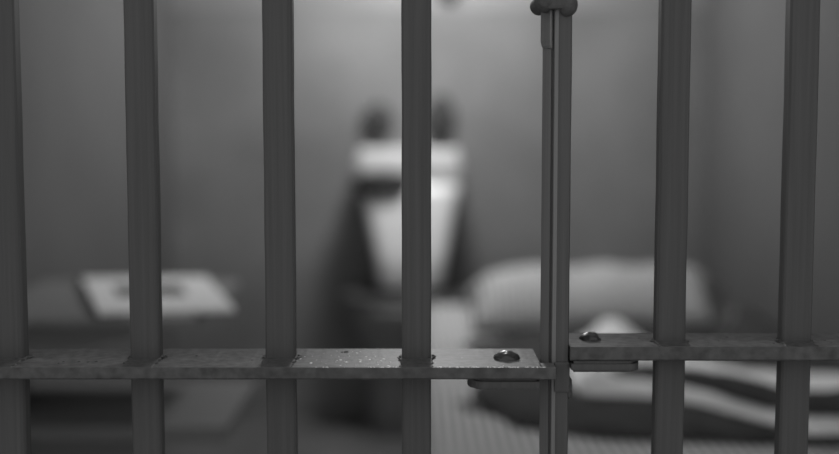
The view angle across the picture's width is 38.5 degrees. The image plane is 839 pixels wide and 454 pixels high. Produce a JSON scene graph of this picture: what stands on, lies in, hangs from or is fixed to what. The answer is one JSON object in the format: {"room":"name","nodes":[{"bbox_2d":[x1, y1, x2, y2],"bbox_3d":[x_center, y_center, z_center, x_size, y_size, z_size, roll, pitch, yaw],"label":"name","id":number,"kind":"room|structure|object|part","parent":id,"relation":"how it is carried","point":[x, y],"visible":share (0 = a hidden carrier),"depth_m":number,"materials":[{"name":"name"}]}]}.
{"room":"prison interior","nodes":[
{"label":"prison interior","id":0,"kind":"room"},
{"bbox_2d":[19,0,174,383],"bbox_3d":[-0.795,-0.389,2.250,0.100,2.150,2.650,0,5,0],"label":"wall","id":1,"kind":"structure","parent":0,"point":[72,51],"depth_m":2.63,"materials":[{"name":"paint"}]},
{"bbox_2d":[27,280,238,348],"bbox_3d":[-0.551,0.197,2.147,0.388,0.144,0.475,0,5,0],"label":"table","id":2,"kind":"object","parent":1,"relation":"attached to","point":[58,315],"visible":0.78,"depth_m":1.98,"materials":[{"name":"grey paint"}]},
{"bbox_2d":[27,280,238,326],"bbox_3d":[-0.551,0.133,2.142,0.388,0.014,0.475,0,5,0],"label":"table top","id":3,"kind":"object","parent":2,"relation":"attached to","point":[51,303],"depth_m":2.00,"materials":[{"name":"grey paint"}]},
{"bbox_2d":[75,276,235,316],"bbox_3d":[-0.483,0.119,2.139,0.250,0.010,0.470,-1,5,-16],"label":"magazine","id":4,"kind":"object","parent":2,"relation":"on","point":[101,296],"visible":0.64,"depth_m":2.08,"materials":[{"name":"white paper"}]},
{"bbox_2d":[113,285,186,295],"bbox_3d":[-0.485,0.113,2.152,0.120,0.001,0.160,-1,5,-17],"label":"picture","id":5,"kind":"object","parent":4,"relation":"on","point":[118,290],"depth_m":2.15,"materials":[{"name":"grey paper"}]},
{"bbox_2d":[124,314,194,318],"bbox_3d":[-0.418,0.139,1.973,0.113,0.001,0.133,0,5,0],"label":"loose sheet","id":6,"kind":"object","parent":2,"relation":"on","point":[181,315],"visible":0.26,"depth_m":1.92,"materials":[{"name":"grey paper"}]},
{"bbox_2d":[30,380,255,453],"bbox_3d":[-0.531,0.390,2.156,0.427,0.155,0.370,0,5,0],"label":"seat","id":7,"kind":"object","parent":1,"relation":"attached to","point":[68,416],"visible":0.87,"depth_m":2.07,"materials":[{"name":"grey paint"}]},
{"bbox_2d":[165,414,401,453],"bbox_3d":[0.052,0.794,1.624,1.795,0.100,4.300,0,5,0],"label":"floor","id":8,"kind":"structure","parent":0,"point":[317,433],"depth_m":3.37,"materials":[{"name":"concrete"}]},
{"bbox_2d":[339,284,469,435],"bbox_3d":[-0.025,0.384,3.466,0.412,0.402,0.348,0,5,0],"label":"toilet","id":9,"kind":"object","parent":8,"relation":"on","point":[375,312],"visible":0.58,"depth_m":3.39,"materials":[{"name":"grey metal"}]},
{"bbox_3d":[-0.035,0.398,3.467,0.356,0.375,0.344,0,5,0],"label":"bowl","id":10,"kind":"part","parent":9,"relation":"part of","materials":[{"name":"grey ceramic"}]},
{"bbox_3d":[-0.025,0.197,3.449,0.412,0.026,0.348,0,5,0],"label":"seat","id":11,"kind":"part","parent":9,"relation":"part of","materials":[{"name":"grey"}]},
{"bbox_2d":[530,0,577,453],"bbox_3d":[0.111,-0.255,0.982,0.035,2.100,0.057,0,5,0],"label":"post","id":12,"kind":"object","parent":8,"relation":"on","point":[556,15],"visible":1,"depth_m":0.99,"materials":[{"name":"metal"}]},
{"bbox_2d":[0,0,555,453],"bbox_3d":[-0.300,-0.230,0.984,0.821,2.050,0.090,0,5,0],"label":"door","id":13,"kind":"structure","parent":12,"relation":"attached to","point":[147,364],"depth_m":0.99,"materials":[{"name":"paint"}]},
{"bbox_3d":[0.104,-0.235,0.974,0.005,0.178,0.018,-1,5,-13],"label":"hinge plate","id":14,"kind":"part","parent":12,"relation":"part of","materials":[{"name":"paint"}]},
{"bbox_2d":[569,0,838,453],"bbox_3d":[0.487,-0.255,0.982,0.725,2.100,0.090,0,5,0],"label":"panel","id":15,"kind":"object","parent":8,"relation":"on","point":[793,346],"visible":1,"depth_m":0.99,"materials":[{"name":"paint"}]},
{"bbox_3d":[0.426,0.532,2.279,0.837,0.310,1.950,0,5,0],"label":"bunk bed","id":16,"kind":"object","parent":8,"relation":"on","visible":0},
{"bbox_2d":[431,304,838,453],"bbox_3d":[0.423,0.331,2.272,0.838,0.091,1.950,0,5,0],"label":"mattress","id":17,"kind":"object","parent":16,"relation":"on","point":[460,423],"visible":0.16,"depth_m":1.91,"materials":[{"name":"grey fabric"}]},
{"bbox_2d":[462,263,723,327],"bbox_3d":[0.469,0.158,2.984,0.715,0.129,0.530,0,5,0],"label":"pillow","id":18,"kind":"object","parent":17,"relation":"on","point":[507,297],"visible":0.69,"depth_m":2.80,"materials":[{"name":"white fabric"}]},
{"bbox_2d":[462,308,838,442],"bbox_3d":[0.464,0.233,2.434,0.747,0.070,1.310,0,5,0],"label":"blanket","id":19,"kind":"object","parent":17,"relation":"on","point":[631,417],"visible":0.38,"depth_m":1.92,"materials":[{"name":"fabric"}]},
{"bbox_2d":[570,319,838,434],"bbox_3d":[0.539,0.241,2.144,0.562,0.076,0.725,0,5,0],"label":"blanket stripes","id":20,"kind":"object","parent":19,"relation":"on","point":[600,384],"visible":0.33,"depth_m":1.97,"materials":[{"name":"white fabric"}]},
{"bbox_2d":[168,11,705,413],"bbox_3d":[0.052,-0.506,3.620,1.795,2.150,0.100,0,5,0],"label":"wall","id":21,"kind":"structure","parent":0,"point":[488,65],"depth_m":3.59,"materials":[{"name":"paint"}]},
{"bbox_2d":[353,94,461,290],"bbox_3d":[-0.033,-0.110,3.447,0.306,0.550,0.311,0,5,0],"label":"washbasin","id":22,"kind":"object","parent":21,"relation":"attached to","point":[377,171],"visible":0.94,"depth_m":3.33,"materials":[{"name":"grey ceramic"}]},
{"bbox_3d":[-0.104,-0.117,3.341,0.164,0.079,0.086,0,5,0],"label":"soap dish","id":23,"kind":"part","parent":22,"relation":"part of","materials":[{"name":"grey ceramic"}]},
{"bbox_2d":[363,104,393,134],"bbox_3d":[-0.122,-0.318,3.560,0.092,0.092,0.048,0,5,0],"label":"tap","id":24,"kind":"object","parent":22,"relation":"on","point":[378,119],"depth_m":3.54,"materials":[{"name":"grey metal"}]},
{"bbox_3d":[-0.032,-0.149,3.468,0.304,0.105,0.260,0,5,0],"label":"bowl","id":25,"kind":"part","parent":22,"relation":"part of","materials":[{"name":"grey ceramic"}]},
{"bbox_2d":[431,94,454,143],"bbox_3d":[0.060,-0.320,3.558,0.092,0.149,0.051,0,5,0],"label":"tap","id":26,"kind":"object","parent":22,"relation":"on","point":[442,112],"depth_m":3.54,"materials":[{"name":"grey metal"}]},
{"bbox_2d":[358,148,458,156],"bbox_3d":[-0.032,-0.221,3.581,0.300,0.028,0.024,0,5,0],"label":"backsplash","id":27,"kind":"structure","parent":21,"relation":"attached to","point":[371,152],"depth_m":3.57,"materials":[{"name":"white ceramic"}]},
{"bbox_2d":[168,0,706,10],"bbox_3d":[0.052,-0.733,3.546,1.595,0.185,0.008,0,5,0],"label":"ceiling","id":28,"kind":"structure","parent":21,"relation":"attached to","point":[173,5],"depth_m":3.55,"materials":[{"name":"grey paint"}]},
{"bbox_2d":[701,0,838,332],"bbox_3d":[0.900,-0.389,2.250,0.100,2.150,2.650,0,5,0],"label":"wall","id":29,"kind":"structure","parent":0,"point":[745,43],"depth_m":3.04,"materials":[{"name":"paint"}]}
]}

